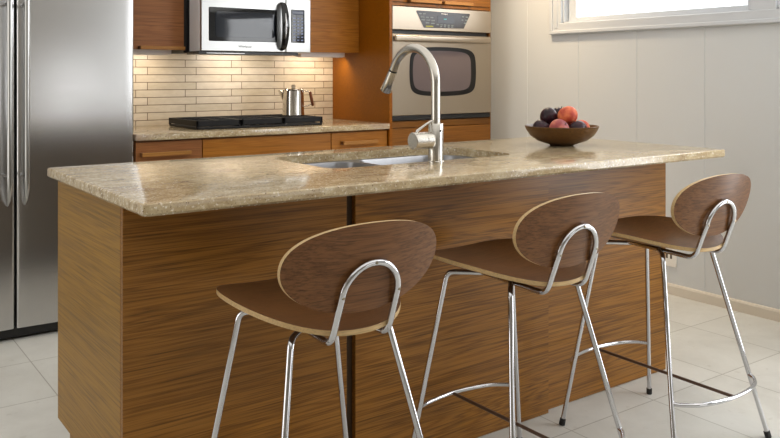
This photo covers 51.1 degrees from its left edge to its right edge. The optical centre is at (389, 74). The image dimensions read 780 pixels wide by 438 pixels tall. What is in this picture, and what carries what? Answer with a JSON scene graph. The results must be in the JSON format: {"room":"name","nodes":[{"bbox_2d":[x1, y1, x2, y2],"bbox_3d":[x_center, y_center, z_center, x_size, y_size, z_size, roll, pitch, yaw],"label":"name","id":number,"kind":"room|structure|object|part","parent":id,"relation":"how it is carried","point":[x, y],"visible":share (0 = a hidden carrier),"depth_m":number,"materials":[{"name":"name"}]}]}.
{"room":"kitchen","nodes":[
{"label":"kitchen","id":0,"kind":"room"},
{"bbox_2d":[0,294,779,437],"bbox_3d":[0.101,1.240,0.913,6.776,0.060,8.100,0,0,-36],"label":"floor","id":1,"kind":"structure","parent":0,"point":[704,346],"depth_m":3.12,"materials":[{"name":"tile"}]},
{"bbox_2d":[0,0,132,338],"bbox_3d":[-1.784,0.327,3.972,0.902,1.764,0.692,0,0,-36],"label":"refrigerator","id":2,"kind":"object","parent":1,"relation":"on","point":[66,66],"visible":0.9,"depth_m":3.78,"materials":[{"name":"grey metal"}]},
{"bbox_3d":[-1.860,0.298,3.613,0.359,1.707,0.066,0,0,-36],"label":"door","id":3,"kind":"part","parent":2,"relation":"part of","materials":[{"name":"silver metal"}]},
{"bbox_3d":[-1.700,0.071,3.644,0.024,1.047,0.062,0,0,-36],"label":"handle","id":4,"kind":"part","parent":2,"relation":"part of","materials":[{"name":"silver metal"}]},
{"bbox_3d":[-1.642,0.071,3.686,0.024,1.047,0.062,0,0,-36],"label":"handle","id":5,"kind":"part","parent":2,"relation":"part of","materials":[{"name":"silver metal"}]},
{"bbox_2d":[133,138,201,161],"bbox_3d":[-1.284,0.770,4.360,0.347,0.878,0.657,0,0,-36],"label":"base cabinet","id":6,"kind":"object","parent":1,"relation":"on","point":[154,150],"visible":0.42,"depth_m":4.11,"materials":[{"name":"brown wood"}]},
{"bbox_3d":[-1.113,0.398,4.085,0.252,0.020,0.012,0,0,-36],"label":"handle","id":7,"kind":"part","parent":6,"relation":"part of","materials":[{"name":"brown wood"}]},
{"bbox_2d":[200,132,330,157],"bbox_3d":[-0.826,0.770,4.690,0.778,0.878,0.657,0,0,-36],"label":"base cabinet","id":8,"kind":"object","parent":1,"relation":"on","point":[299,142],"visible":0.09,"depth_m":4.43,"materials":[{"name":"brown wood"}]},
{"bbox_2d":[133,119,389,140],"bbox_3d":[-0.812,0.312,4.711,1.530,0.033,0.652,0,0,-36],"label":"countertop","id":9,"kind":"structure","parent":8,"relation":"on","point":[153,132],"depth_m":4.44,"materials":[{"name":"stone"}]},
{"bbox_2d":[169,114,322,129],"bbox_3d":[-0.827,0.272,4.715,0.776,0.048,0.420,0,0,-36],"label":"gas cooktop","id":10,"kind":"object","parent":9,"relation":"in","point":[268,120],"visible":0.97,"depth_m":4.57,"materials":[{"name":"black metal"}]},
{"bbox_2d":[278,85,313,115],"bbox_3d":[-0.567,0.155,4.913,0.180,0.185,0.143,0,0,-36],"label":"percolator","id":11,"kind":"object","parent":10,"relation":"on","point":[292,98],"visible":1,"depth_m":4.86,"materials":[{"name":"silver metal"}]},
{"bbox_3d":[-0.656,0.134,4.910,0.036,0.072,0.048,0,0,0],"label":"spout","id":12,"kind":"part","parent":11,"relation":"part of","materials":[{"name":"silver metal"}]},
{"bbox_3d":[-0.581,0.089,4.910,0.125,0.016,0.125,0,0,-36],"label":"lid","id":13,"kind":"part","parent":11,"relation":"part of","materials":[{"name":"silver metal"}]},
{"bbox_3d":[-0.472,0.148,4.910,0.033,0.088,0.018,0,0,2],"label":"handle","id":14,"kind":"part","parent":11,"relation":"part of","materials":[{"name":"brown wood"}]},
{"bbox_2d":[211,220,435,437],"bbox_3d":[-0.172,0.763,1.944,0.519,0.899,0.573,0,0,-35],"label":"bar stool","id":15,"kind":"object","parent":1,"relation":"on","point":[351,279],"visible":1,"depth_m":1.77,"materials":[{"name":"brown wood"}]},
{"bbox_3d":[-0.367,0.886,1.990,0.265,0.628,0.027,0,0,4],"label":"leg","id":16,"kind":"part","parent":15,"relation":"part of","materials":[{"name":"silver metal"}]},
{"bbox_3d":[-0.218,0.886,1.755,0.021,0.629,0.318,0,0,9],"label":"leg","id":17,"kind":"part","parent":15,"relation":"part of","materials":[{"name":"silver metal"}]},
{"bbox_3d":[-0.196,0.546,1.979,0.394,0.052,0.486,0,0,-35],"label":"seat","id":18,"kind":"part","parent":15,"relation":"part of","materials":[{"name":"brown wood"}]},
{"bbox_3d":[-0.146,0.886,2.143,0.027,0.628,0.265,0,0,17],"label":"leg","id":19,"kind":"part","parent":15,"relation":"part of","materials":[{"name":"silver metal"}]},
{"bbox_3d":[-0.050,0.413,1.756,0.397,0.200,0.074,0,0,-35],"label":"backrest","id":20,"kind":"part","parent":15,"relation":"part of","materials":[{"name":"brown wood"}]},
{"bbox_3d":[0.021,0.886,1.921,0.318,0.629,0.021,0,0,12],"label":"leg","id":21,"kind":"part","parent":15,"relation":"part of","materials":[{"name":"silver metal"}]},
{"bbox_2d":[329,129,386,149],"bbox_3d":[-0.348,0.770,5.033,0.394,0.878,0.657,0,0,-36],"label":"base cabinet","id":22,"kind":"object","parent":1,"relation":"on","point":[361,138],"visible":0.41,"depth_m":4.78,"materials":[{"name":"brown wood"}]},
{"bbox_3d":[-0.169,0.398,4.765,0.240,0.020,0.012,0,0,-36],"label":"handle","id":23,"kind":"part","parent":22,"relation":"part of","materials":[{"name":"brown wood"}]},
{"bbox_2d":[58,163,665,437],"bbox_3d":[0.048,0.767,2.942,2.223,0.882,0.656,0,0,-36],"label":"kitchen island","id":24,"kind":"object","parent":1,"relation":"on","point":[145,330],"visible":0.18,"depth_m":2.42,"materials":[{"name":"brown wood"}]},
{"bbox_3d":[-0.845,0.767,2.299,0.022,0.882,0.613,0,0,-36],"label":"panel","id":25,"kind":"part","parent":24,"relation":"part of","materials":[{"name":"brown wood"}]},
{"bbox_3d":[-0.401,0.767,2.228,0.660,0.882,0.020,0,0,-36],"label":"panel","id":26,"kind":"part","parent":24,"relation":"part of","materials":[{"name":"brown wood"}]},
{"bbox_2d":[47,137,724,216],"bbox_3d":[0.118,0.311,2.900,2.325,0.030,0.905,0,0,-36],"label":"island countertop","id":27,"kind":"structure","parent":24,"relation":"on","point":[162,187],"depth_m":2.51,"materials":[{"name":"beige stone"}]},
{"bbox_2d":[301,155,476,167],"bbox_3d":[0.019,0.409,2.956,0.830,0.166,0.468,0,0,-36],"label":"sink","id":28,"kind":"object","parent":27,"relation":"in","point":[413,158],"visible":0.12,"depth_m":3.15,"materials":[{"name":"silver metal"}]},
{"bbox_3d":[-0.168,0.409,2.821,0.300,0.166,0.392,0,0,-36],"label":"bowl","id":29,"kind":"part","parent":28,"relation":"part of","materials":[{"name":"silver metal"}]},
{"bbox_3d":[0.148,0.409,3.049,0.430,0.166,0.392,0,0,-36],"label":"bowl","id":30,"kind":"part","parent":28,"relation":"part of","materials":[{"name":"silver metal"}]},
{"bbox_2d":[380,44,443,162],"bbox_3d":[0.044,0.095,2.835,0.126,0.402,0.335,0,0,-36],"label":"kitchen faucet","id":31,"kind":"object","parent":27,"relation":"on","point":[432,140],"visible":1,"depth_m":2.73,"materials":[{"name":"silver metal"}]},
{"bbox_3d":[0.084,0.031,2.840,0.031,0.274,0.270,0,0,-36],"label":"spout","id":32,"kind":"part","parent":31,"relation":"part of","materials":[{"name":"silver metal"}]},
{"bbox_3d":[0.112,0.176,2.709,0.067,0.047,0.009,0,0,-30],"label":"lever","id":33,"kind":"part","parent":31,"relation":"part of","materials":[{"name":"silver metal"}]},
{"bbox_2d":[525,124,598,145],"bbox_3d":[0.716,0.255,3.407,0.305,0.082,0.305,0,0,-36],"label":"fruit bowl","id":34,"kind":"object","parent":27,"relation":"on","point":[551,136],"visible":0.94,"depth_m":3.30,"materials":[{"name":"brown wood"}]},
{"bbox_2d":[533,120,549,126],"bbox_3d":[0.630,0.225,3.395,0.074,0.071,0.074,0,0,41],"label":"plum","id":35,"kind":"object","parent":34,"relation":"in","point":[539,123],"visible":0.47,"depth_m":3.37,"materials":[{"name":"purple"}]},
{"bbox_2d":[540,107,557,124],"bbox_3d":[0.673,0.181,3.454,0.076,0.080,0.080,0,0,6],"label":"plum","id":36,"kind":"object","parent":34,"relation":"in","point":[548,114],"visible":0.73,"depth_m":3.42,"materials":[{"name":"purple food"}]},
{"bbox_2d":[549,119,568,127],"bbox_3d":[0.691,0.224,3.334,0.083,0.082,0.082,0,0,-16],"label":"peach","id":37,"kind":"object","parent":34,"relation":"in","point":[557,123],"visible":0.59,"depth_m":3.31,"materials":[{"name":"pink food"}]},
{"bbox_2d":[558,106,577,124],"bbox_3d":[0.741,0.173,3.407,0.083,0.080,0.083,0,0,-15],"label":"nectarine","id":38,"kind":"object","parent":34,"relation":"in","point":[569,114],"visible":0.8,"depth_m":3.38,"materials":[{"name":"orange food"}]},
{"bbox_2d":[569,121,586,127],"bbox_3d":[0.771,0.227,3.357,0.076,0.073,0.076,0,0,-7],"label":"plum","id":39,"kind":"object","parent":34,"relation":"in","point":[577,124],"visible":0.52,"depth_m":3.33,"materials":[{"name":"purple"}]},
{"bbox_2d":[578,120,589,127],"bbox_3d":[0.806,0.226,3.435,0.068,0.068,0.069,0,0,-7],"label":"peach","id":40,"kind":"object","parent":34,"relation":"in","point":[584,121],"visible":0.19,"depth_m":3.42,"materials":[{"name":"brown food"}]},
{"bbox_3d":[0.226,0.767,2.679,0.824,0.882,0.020,0,0,-36],"label":"panel","id":41,"kind":"part","parent":24,"relation":"part of","materials":[{"name":"brown wood"}]},
{"bbox_3d":[0.835,0.767,3.143,0.709,0.882,0.020,0,0,-36],"label":"panel","id":42,"kind":"part","parent":24,"relation":"part of","materials":[{"name":"brown wood"}]},
{"bbox_2d":[333,0,490,145],"bbox_3d":[0.230,0.085,5.450,1.022,2.249,0.670,0,0,-36],"label":"tall cabinet","id":43,"kind":"object","parent":1,"relation":"on","point":[358,78],"visible":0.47,"depth_m":5.11,"materials":[{"name":"brown wood"}]},
{"bbox_3d":[-0.184,0.085,5.167,0.020,2.249,0.647,0,0,-36],"label":"panel","id":44,"kind":"part","parent":43,"relation":"part of","materials":[{"name":"brown wood"}]},
{"bbox_3d":[0.157,-0.730,5.039,0.380,0.580,0.020,0,0,-36],"label":"door","id":45,"kind":"part","parent":43,"relation":"part of","materials":[{"name":"brown wood"}]},
{"bbox_3d":[0.224,-0.448,5.041,0.244,0.020,0.012,0,0,-36],"label":"handle","id":46,"kind":"part","parent":43,"relation":"part of","materials":[{"name":"brown wood"}]},
{"bbox_3d":[0.324,-0.428,5.164,0.802,0.020,0.020,0,0,-36],"label":"rail","id":47,"kind":"part","parent":43,"relation":"part of","materials":[{"name":"brown wood"}]},
{"bbox_3d":[0.324,0.306,5.164,0.802,0.039,0.020,0,0,-36],"label":"rail","id":48,"kind":"part","parent":43,"relation":"part of","materials":[{"name":"brown wood"}]},
{"bbox_3d":[0.326,0.520,5.161,0.798,0.380,0.020,0,0,-36],"label":"drawer","id":49,"kind":"part","parent":43,"relation":"part of","materials":[{"name":"brown wood"}]},
{"bbox_2d":[392,5,490,120],"bbox_3d":[0.187,-0.066,5.356,0.804,0.700,0.588,0,0,-36],"label":"wall oven","id":50,"kind":"object","parent":43,"relation":"in","point":[459,45],"visible":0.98,"depth_m":5.14,"materials":[{"name":"silver metal"}]},
{"bbox_3d":[0.332,-0.341,5.154,0.804,0.142,0.030,0,0,-36],"label":"control panel","id":51,"kind":"part","parent":50,"relation":"part of","materials":[{"name":"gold metal"}]},
{"bbox_3d":[0.344,-0.217,5.119,0.774,0.037,0.018,0,0,-36],"label":"handle","id":52,"kind":"part","parent":50,"relation":"part of","materials":[{"name":"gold metal"}]},
{"bbox_3d":[0.338,-0.339,5.139,0.434,0.105,0.003,0,0,-36],"label":"touch panel","id":53,"kind":"part","parent":50,"relation":"part of","materials":[{"name":"black plastic"}]},
{"bbox_3d":[0.439,-0.448,5.195,0.239,0.020,0.012,0,0,-36],"label":"handle","id":54,"kind":"part","parent":43,"relation":"part of","materials":[{"name":"brown wood"}]},
{"bbox_3d":[0.482,-0.730,5.273,0.414,0.580,0.020,0,0,-36],"label":"door","id":55,"kind":"part","parent":43,"relation":"part of","materials":[{"name":"brown wood"}]},
{"bbox_3d":[0.474,0.085,5.649,0.016,2.249,0.632,0,0,-36],"label":"panel","id":56,"kind":"part","parent":43,"relation":"part of","materials":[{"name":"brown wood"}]},
{"bbox_2d":[411,192,625,437],"bbox_3d":[0.364,0.763,2.352,0.519,0.899,0.573,0,0,-36],"label":"bar stool","id":57,"kind":"object","parent":1,"relation":"on","point":[551,244],"visible":0.98,"depth_m":2.22,"materials":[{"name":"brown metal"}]},
{"bbox_3d":[0.167,0.886,2.393,0.265,0.628,0.027,0,0,2],"label":"leg","id":58,"kind":"part","parent":57,"relation":"part of","materials":[{"name":"silver metal"}]},
{"bbox_3d":[0.338,0.546,2.386,0.394,0.052,0.486,0,0,-36],"label":"seat","id":59,"kind":"part","parent":57,"relation":"part of","materials":[{"name":"brown wood"}]},
{"bbox_3d":[0.322,0.886,2.162,0.021,0.629,0.318,0,0,7],"label":"leg","id":60,"kind":"part","parent":57,"relation":"part of","materials":[{"name":"silver metal"}]},
{"bbox_3d":[0.385,0.886,2.551,0.027,0.628,0.265,0,0,16],"label":"leg","id":61,"kind":"part","parent":57,"relation":"part of","materials":[{"name":"silver metal"}]},
{"bbox_3d":[0.490,0.413,2.167,0.397,0.200,0.074,0,0,-36],"label":"backrest","id":62,"kind":"part","parent":57,"relation":"part of","materials":[{"name":"brown wood"}]},
{"bbox_3d":[0.557,0.886,2.334,0.318,0.629,0.021,0,0,11],"label":"leg","id":63,"kind":"part","parent":57,"relation":"part of","materials":[{"name":"silver metal"}]},
{"bbox_2d":[559,173,771,437],"bbox_3d":[0.916,0.763,2.772,0.519,0.899,0.573,0,0,-35],"label":"bar stool","id":64,"kind":"object","parent":1,"relation":"on","point":[706,208],"visible":0.95,"depth_m":2.64,"materials":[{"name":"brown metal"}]},
{"bbox_3d":[0.720,0.886,2.817,0.265,0.628,0.027,0,0,3],"label":"leg","id":65,"kind":"part","parent":64,"relation":"part of","materials":[{"name":"silver metal"}]},
{"bbox_3d":[0.940,0.886,2.972,0.027,0.628,0.265,0,0,17],"label":"leg","id":66,"kind":"part","parent":64,"relation":"part of","materials":[{"name":"silver metal"}]},
{"bbox_3d":[0.871,0.886,2.583,0.021,0.629,0.318,0,0,8],"label":"leg","id":67,"kind":"part","parent":64,"relation":"part of","materials":[{"name":"silver metal"}]},
{"bbox_3d":[0.891,0.546,2.808,0.394,0.052,0.486,0,0,-35],"label":"seat","id":68,"kind":"part","parent":64,"relation":"part of","materials":[{"name":"brown wood"}]},
{"bbox_3d":[1.039,0.413,2.586,0.397,0.200,0.074,0,0,-35],"label":"backrest","id":69,"kind":"part","parent":64,"relation":"part of","materials":[{"name":"brown wood"}]},
{"bbox_3d":[1.109,0.886,2.751,0.318,0.629,0.021,0,0,11],"label":"leg","id":70,"kind":"part","parent":64,"relation":"part of","materials":[{"name":"silver metal"}]},
{"bbox_2d":[491,0,779,308],"bbox_3d":[2.831,-0.015,2.817,0.120,2.450,8.000,0,0,-36],"label":"wall","id":71,"kind":"structure","parent":0,"point":[716,87],"depth_m":4.43,"materials":[{"name":"grey paint"}]},
{"bbox_2d":[563,0,750,22],"bbox_3d":[1.503,-0.630,4.658,0.120,0.620,1.260,0,0,-36],"label":"window","id":72,"kind":"structure","parent":71,"relation":"in","point":[571,8],"depth_m":4.72,"materials":[{"name":"grey"}]},
{"bbox_2d":[549,0,779,34],"bbox_3d":[1.893,-0.630,3.994,0.026,0.756,2.984,0,0,-36],"label":"trim","id":73,"kind":"structure","parent":71,"relation":"attached to","point":[762,11],"depth_m":4.48,"materials":[{"name":"grey"}]},
{"bbox_2d":[666,248,676,267],"bbox_3d":[1.543,1.000,4.496,0.008,0.116,0.080,0,0,-36],"label":"wall outlet","id":74,"kind":"object","parent":71,"relation":"attached to","point":[671,260],"visible":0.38,"depth_m":4.49,"materials":[{"name":"white plastic"}]},
{"bbox_2d":[667,282,779,321],"bbox_3d":[2.940,1.181,2.550,0.014,0.058,7.440,0,0,-36],"label":"baseboard","id":75,"kind":"structure","parent":71,"relation":"attached to","point":[737,305],"depth_m":4.23,"materials":[{"name":"beige paint"}]},
{"bbox_3d":[-2.236,-0.015,4.159,6.776,2.450,0.100,0,0,-36],"label":"wall","id":76,"kind":"structure","parent":0,"visible":0},
{"bbox_2d":[133,0,184,54],"bbox_3d":[-1.368,-0.547,4.497,0.376,0.886,0.351,0,0,-36],"label":"upper cabinet","id":77,"kind":"object","parent":76,"relation":"attached to","point":[158,25],"visible":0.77,"depth_m":4.41,"materials":[{"name":"brown wood"}]},
{"bbox_3d":[-1.221,-0.141,4.394,0.246,0.020,0.012,0,0,-36],"label":"handle","id":78,"kind":"part","parent":77,"relation":"part of","materials":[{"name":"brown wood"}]},
{"bbox_2d":[133,54,332,125],"bbox_3d":[-0.997,0.073,4.985,1.572,0.446,0.007,0,0,-36],"label":"backsplash","id":79,"kind":"structure","parent":76,"relation":"attached to","point":[165,87],"depth_m":4.96,"materials":[{"name":"tile"}]},
{"bbox_2d":[171,0,309,55],"bbox_3d":[-0.872,-0.329,4.729,0.700,0.443,0.553,0,0,-36],"label":"microwave","id":80,"kind":"object","parent":76,"relation":"attached to","point":[211,27],"visible":1,"depth_m":4.52,"materials":[{"name":"silver plastic"}]},
{"bbox_3d":[-0.809,-0.278,4.522,0.509,0.308,0.021,0,0,-36],"label":"door","id":81,"kind":"part","parent":80,"relation":"part of","materials":[{"name":"silver metal"}]},
{"bbox_3d":[-0.601,-0.271,4.626,0.048,0.279,0.062,0,0,-36],"label":"handle","id":82,"kind":"part","parent":80,"relation":"part of","materials":[{"name":"black"}]},
{"bbox_3d":[-0.534,-0.278,4.720,0.162,0.308,0.021,0,0,-36],"label":"control panel","id":83,"kind":"part","parent":80,"relation":"part of","materials":[{"name":"silver metal"}]},
{"bbox_2d":[295,0,358,57],"bbox_3d":[-0.471,-0.547,5.163,0.448,0.886,0.317,0,0,-36],"label":"upper cabinet","id":84,"kind":"object","parent":76,"relation":"attached to","point":[334,24],"visible":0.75,"depth_m":5.06,"materials":[{"name":"brown wood"}]},
{"bbox_3d":[-0.384,-0.561,5.043,0.446,0.857,0.020,0,0,-36],"label":"door","id":85,"kind":"part","parent":84,"relation":"part of","materials":[{"name":"brown wood"}]}
]}

